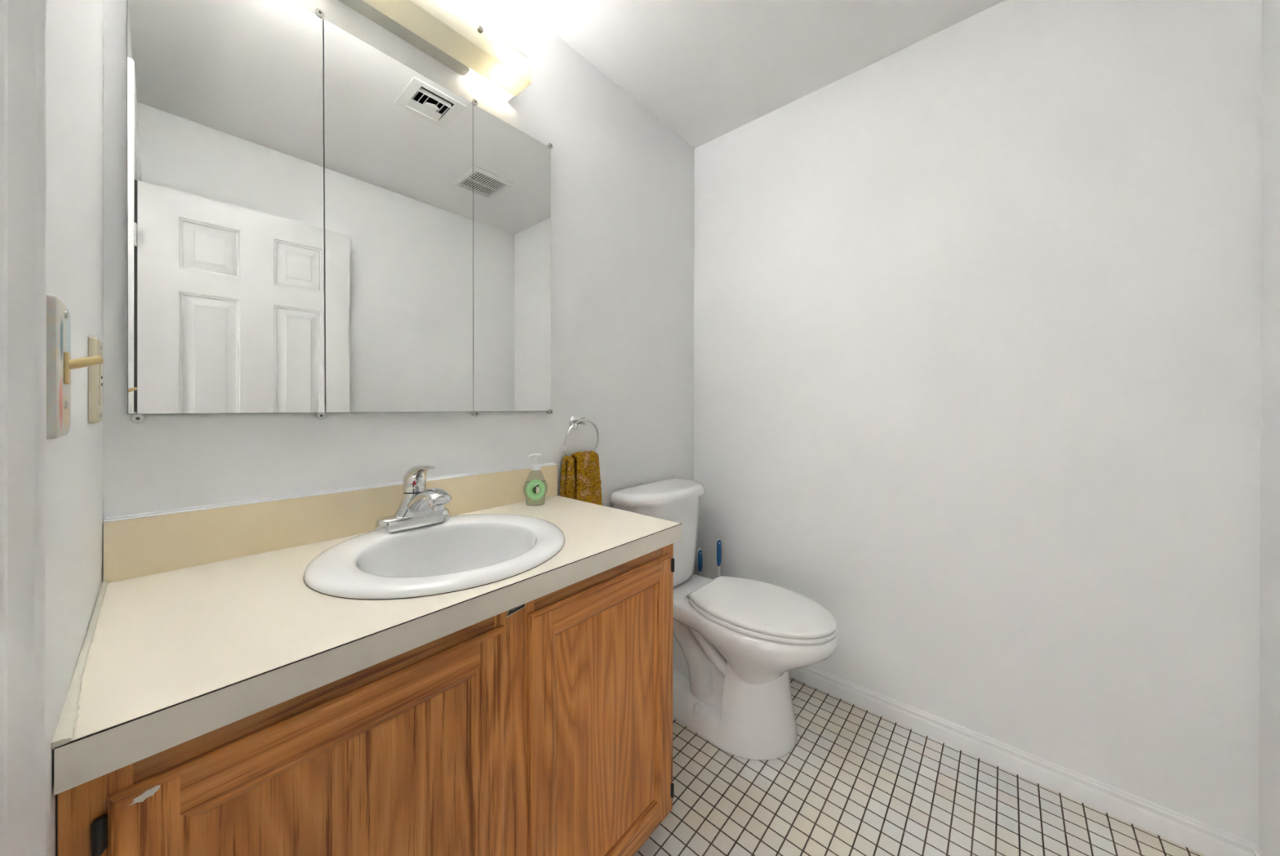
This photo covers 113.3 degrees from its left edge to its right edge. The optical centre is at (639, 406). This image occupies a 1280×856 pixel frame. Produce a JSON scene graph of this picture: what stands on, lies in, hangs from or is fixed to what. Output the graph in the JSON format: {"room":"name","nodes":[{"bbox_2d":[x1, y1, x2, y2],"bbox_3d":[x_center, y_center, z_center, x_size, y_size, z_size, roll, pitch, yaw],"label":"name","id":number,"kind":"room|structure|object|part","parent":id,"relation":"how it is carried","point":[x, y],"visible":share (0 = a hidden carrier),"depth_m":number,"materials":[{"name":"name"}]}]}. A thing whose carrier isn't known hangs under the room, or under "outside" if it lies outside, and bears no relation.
{"room":"bathroom","nodes":[
{"label":"bathroom","id":0,"kind":"room"},
{"bbox_2d":[45,0,103,855],"bbox_3d":[-0.344,0.424,0.146,1.631,3.403,0.110,0,0,41],"label":"wall","id":1,"kind":"structure","parent":0,"point":[74,28],"depth_m":0.46,"materials":[{"name":"white paint"}]},
{"bbox_2d":[0,0,46,855],"bbox_3d":[-0.035,0.073,-0.038,0.865,2.107,0.018,0,0,41],"label":"trim","id":2,"kind":"structure","parent":1,"relation":"attached to","point":[23,23],"depth_m":0.23,"materials":[{"name":"white paint"}]},
{"bbox_2d":[46,293,103,439],"bbox_3d":[-0.505,-0.033,0.379,0.083,0.119,0.028,0,0,41],"label":"light switch","id":3,"kind":"object","parent":1,"relation":"attached to","point":[60,363],"visible":0.98,"depth_m":0.35,"materials":[{"name":"beige plastic"}]},
{"bbox_3d":[-0.512,-0.033,0.371,0.083,0.119,0.007,0,0,41],"label":"wall plate","id":4,"kind":"part","parent":3,"relation":"part of","materials":[{"name":"white plastic"}]},
{"bbox_2d":[88,336,102,423],"bbox_3d":[-0.766,-0.036,0.594,0.084,0.117,0.009,0,0,41],"label":"wall outlet","id":5,"kind":"object","parent":1,"relation":"attached to","point":[95,345],"visible":0.98,"depth_m":0.57,"materials":[{"name":"beige plastic"}]},
{"bbox_2d":[98,362,102,404],"bbox_3d":[-0.764,-0.036,0.596,0.034,0.067,0.001,0,0,41],"label":"outlet","id":6,"kind":"object","parent":5,"relation":"attached to","point":[100,366],"depth_m":0.59,"materials":[{"name":"beige plastic"}]},
{"bbox_2d":[130,413,145,422],"bbox_3d":[-0.887,0.020,0.744,0.023,0.017,0.016,0,0,41],"label":"mirror clip","id":7,"kind":"object","parent":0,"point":[137,418],"visible":1,"depth_m":0.74,"materials":[{"name":"white metal"}]},
{"bbox_2d":[102,0,694,581],"bbox_3d":[-0.369,-0.078,1.441,0.110,2.403,2.029,0,0,41],"label":"wall","id":8,"kind":"structure","parent":0,"point":[622,181],"depth_m":1.41,"materials":[{"name":"white paint"}]},
{"bbox_2d":[126,0,324,413],"bbox_3d":[-0.804,-0.427,0.842,0.018,0.880,0.283,0,0,41],"label":"wall mirror","id":9,"kind":"object","parent":8,"relation":"attached to","point":[225,179],"visible":1,"depth_m":0.82,"materials":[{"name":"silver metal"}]},
{"bbox_2d":[315,8,324,17],"bbox_3d":[-0.715,-0.873,0.938,0.023,0.017,0.016,0,0,41],"label":"mirror clip","id":10,"kind":"object","parent":8,"relation":"attached to","point":[319,12],"visible":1,"depth_m":0.93,"materials":[{"name":"white"}]},
{"bbox_2d":[315,411,325,419],"bbox_3d":[-0.715,0.019,0.941,0.023,0.017,0.016,0,0,41],"label":"mirror clip","id":11,"kind":"object","parent":8,"relation":"attached to","point":[321,415],"visible":1,"depth_m":0.94,"materials":[{"name":"white metal"}]},
{"bbox_2d":[103,464,557,582],"bbox_3d":[-0.601,0.248,1.077,0.018,0.104,0.953,0,0,41],"label":"backsplash","id":12,"kind":"structure","parent":8,"relation":"attached to","point":[133,548],"depth_m":0.87,"materials":[{"name":"beige laminate"}]},
{"bbox_2d":[323,18,473,412],"bbox_3d":[-0.598,-0.427,1.078,0.018,0.880,0.352,0,0,41],"label":"wall mirror","id":13,"kind":"object","parent":8,"relation":"attached to","point":[397,143],"visible":1,"depth_m":1.05,"materials":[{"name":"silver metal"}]},
{"bbox_2d":[338,0,531,102],"bbox_3d":[-0.561,-1.003,1.030,0.136,0.124,0.616,0,0,41],"label":"wall lamp","id":14,"kind":"object","parent":8,"relation":"attached to","point":[442,30],"visible":1,"depth_m":1.09,"materials":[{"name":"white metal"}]},
{"bbox_2d":[471,98,477,105],"bbox_3d":[-0.478,-0.872,1.210,0.023,0.017,0.016,0,0,41],"label":"mirror clip","id":15,"kind":"object","parent":8,"relation":"attached to","point":[474,101],"visible":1,"depth_m":1.20,"materials":[{"name":"white"}]},
{"bbox_2d":[471,410,479,416],"bbox_3d":[-0.477,0.019,1.215,0.023,0.017,0.016,0,0,41],"label":"mirror clip","id":16,"kind":"object","parent":8,"relation":"attached to","point":[475,413],"visible":1,"depth_m":1.21,"materials":[{"name":"white metal"}]},
{"bbox_2d":[472,103,551,411],"bbox_3d":[-0.394,-0.426,1.313,0.018,0.880,0.276,0,0,41],"label":"wall mirror","id":17,"kind":"object","parent":8,"relation":"attached to","point":[512,197],"visible":1,"depth_m":1.29,"materials":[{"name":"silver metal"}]},
{"bbox_2d":[546,408,552,413],"bbox_3d":[-0.304,0.016,1.413,0.023,0.017,0.016,0,0,41],"label":"mirror clip","id":18,"kind":"object","parent":8,"relation":"attached to","point":[550,411],"visible":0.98,"depth_m":1.41,"materials":[{"name":"white"}]},
{"bbox_2d":[546,142,552,148],"bbox_3d":[-0.304,-0.871,1.410,0.023,0.017,0.016,0,0,41],"label":"mirror clip","id":19,"kind":"object","parent":8,"relation":"attached to","point":[550,145],"visible":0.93,"depth_m":1.40,"materials":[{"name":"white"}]},
{"bbox_2d":[560,450,602,505],"bbox_3d":[-0.202,0.295,1.478,0.076,0.279,0.165,0,0,41],"label":"hand towel","id":20,"kind":"object","parent":8,"relation":"attached to","point":[580,480],"visible":0.73,"depth_m":1.45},
{"bbox_2d":[564,415,599,462],"bbox_3d":[-0.215,0.115,1.486,0.062,0.167,0.156,0,0,41],"label":"towel ring","id":21,"kind":"object","parent":8,"relation":"attached to","point":[575,421],"visible":0.85,"depth_m":1.49,"materials":[{"name":"silver metal"}]},
{"bbox_3d":[-0.231,0.055,1.508,0.010,0.049,0.049,0,0,41],"label":"wall plate","id":22,"kind":"part","parent":21,"relation":"part of","materials":[{"name":"silver metal"}]},
{"bbox_3d":[-0.209,0.050,1.488,0.050,0.024,0.017,0,0,41],"label":"post","id":23,"kind":"part","parent":21,"relation":"part of","materials":[{"name":"silver metal"}]},
{"bbox_2d":[515,0,1004,148],"bbox_3d":[0.290,-1.337,0.867,1.851,0.120,2.029,0,0,41],"label":"ceiling","id":24,"kind":"structure","parent":0,"point":[707,69],"depth_m":1.48,"materials":[{"name":"white paint"}]},
{"bbox_2d":[634,676,1205,855],"bbox_3d":[0.284,1.156,0.870,1.851,0.060,2.029,0,0,41],"label":"floor","id":25,"kind":"structure","parent":0,"point":[855,780],"depth_m":1.20,"materials":[{"name":"tile"}]},
{"bbox_2d":[57,542,674,855],"bbox_3d":[-0.411,0.734,0.908,0.525,0.780,0.950,0,0,41],"label":"vanity cabinet","id":26,"kind":"object","parent":25,"relation":"on","point":[541,726],"visible":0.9,"depth_m":0.66,"materials":[{"name":"brown wood"}]},
{"bbox_3d":[-0.372,0.702,0.563,0.010,0.653,0.423,0,0,41],"label":"door","id":27,"kind":"part","parent":26,"relation":"part of","materials":[{"name":"brown wood"}]},
{"bbox_3d":[-0.375,0.702,0.565,0.001,0.528,0.298,0,0,41],"label":"panel","id":28,"kind":"part","parent":26,"relation":"part of","materials":[{"name":"brown wood"}]},
{"bbox_2d":[51,462,681,795],"bbox_3d":[-0.408,0.267,0.904,0.536,0.152,0.960,0,0,41],"label":"countertop","id":29,"kind":"structure","parent":26,"relation":"on","point":[205,619],"depth_m":0.64,"materials":[{"name":"beige laminate"}]},
{"bbox_2d":[374,464,451,533],"bbox_3d":[-0.493,0.208,0.966,0.178,0.149,0.164,0,0,41],"label":"faucet","id":30,"kind":"object","parent":29,"relation":"on","point":[415,508],"visible":1,"depth_m":0.97,"materials":[{"name":"silver metal"}]},
{"bbox_3d":[-0.540,0.268,1.007,0.054,0.028,0.164,0,0,41],"label":"plate","id":31,"kind":"part","parent":30,"relation":"part of","materials":[{"name":"silver metal"}]},
{"bbox_3d":[-0.513,0.167,0.983,0.124,0.068,0.052,0,0,41],"label":"lever","id":32,"kind":"part","parent":30,"relation":"part of","materials":[{"name":"silver metal"}]},
{"bbox_3d":[-0.485,0.219,0.959,0.156,0.077,0.050,0,0,41],"label":"spout","id":33,"kind":"part","parent":30,"relation":"part of","materials":[{"name":"silver metal"}]},
{"bbox_2d":[302,513,564,599],"bbox_3d":[-0.404,0.364,0.895,0.464,0.162,0.490,0,0,41],"label":"sink","id":34,"kind":"object","parent":29,"relation":"in","point":[463,552],"visible":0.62,"depth_m":0.91,"materials":[{"name":"white ceramic"}]},
{"bbox_2d":[523,453,547,505],"bbox_3d":[-0.321,0.221,1.293,0.072,0.157,0.040,0,0,-17],"label":"soap bottle","id":35,"kind":"object","parent":29,"relation":"on","point":[535,487],"visible":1,"depth_m":1.28,"materials":[{"name":"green plastic"}]},
{"bbox_3d":[-0.060,0.702,0.920,0.010,0.653,0.424,0,0,41],"label":"door","id":36,"kind":"part","parent":26,"relation":"part of","materials":[{"name":"brown wood"}]},
{"bbox_3d":[-0.064,0.702,0.922,0.001,0.528,0.299,0,0,41],"label":"panel","id":37,"kind":"part","parent":26,"relation":"part of","materials":[{"name":"brown wood"}]},
{"bbox_2d":[696,547,702,575],"bbox_3d":[0.280,0.894,1.976,0.080,0.460,0.080,0,0,41],"label":"toilet brush","id":38,"kind":"object","parent":25,"relation":"on","point":[699,555],"visible":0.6,"depth_m":1.96,"materials":[{"name":"blue plastic"}]},
{"bbox_2d":[715,537,721,577],"bbox_3d":[0.355,0.860,1.910,0.120,0.528,0.120,0,0,41],"label":"toilet brush","id":39,"kind":"object","parent":25,"relation":"on","point":[717,543],"visible":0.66,"depth_m":1.90,"materials":[{"name":"blue plastic"}]},
{"bbox_2d":[609,477,838,759],"bbox_3d":[0.315,0.725,1.541,0.751,0.798,0.474,0,0,41],"label":"toilet","id":40,"kind":"object","parent":25,"relation":"on","point":[737,641],"visible":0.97,"depth_m":1.42,"materials":[{"name":"white ceramic"}]},
{"bbox_3d":[0.102,0.540,1.727,0.184,0.348,0.440,0,0,41],"label":"tank","id":41,"kind":"part","parent":40,"relation":"part of","materials":[{"name":"white ceramic"}]},
{"bbox_3d":[0.108,0.346,1.721,0.200,0.040,0.474,0,0,41],"label":"tank lid","id":42,"kind":"part","parent":40,"relation":"part of","materials":[{"name":"white ceramic"}]},
{"bbox_3d":[0.429,0.709,1.464,0.472,0.018,0.352,0,0,41],"label":"seat","id":43,"kind":"part","parent":40,"relation":"part of","materials":[{"name":"white plastic"}]},
{"bbox_3d":[0.429,0.689,1.464,0.470,0.020,0.350,0,0,41],"label":"seat lid","id":44,"kind":"part","parent":40,"relation":"part of","materials":[{"name":"white plastic"}]},
{"bbox_2d":[693,0,1262,844],"bbox_3d":[0.918,-0.075,1.592,1.631,2.403,0.110,0,0,41],"label":"wall","id":45,"kind":"structure","parent":0,"point":[976,305],"depth_m":1.30,"materials":[{"name":"white paint"}]},
{"bbox_2d":[788,665,1259,855],"bbox_3d":[0.879,1.090,1.543,1.618,0.073,0.013,0,0,41],"label":"baseboard","id":46,"kind":"structure","parent":45,"relation":"attached to","point":[1205,838],"depth_m":1.25,"materials":[{"name":"white paint"}]},
{"bbox_2d":[1258,0,1279,855],"bbox_3d":[0.944,-0.073,0.297,0.110,2.403,2.029,0,0,41],"label":"wall","id":47,"kind":"structure","parent":0,"point":[1269,489],"depth_m":0.98,"materials":[{"name":"white paint"}]},
{"bbox_2d":[1253,847,1264,855],"bbox_3d":[0.896,1.092,0.341,0.013,0.073,1.776,0,0,41],"label":"baseboard","id":48,"kind":"structure","parent":47,"relation":"attached to","point":[1258,851],"depth_m":1.00,"materials":[{"name":"white paint"}]}
]}

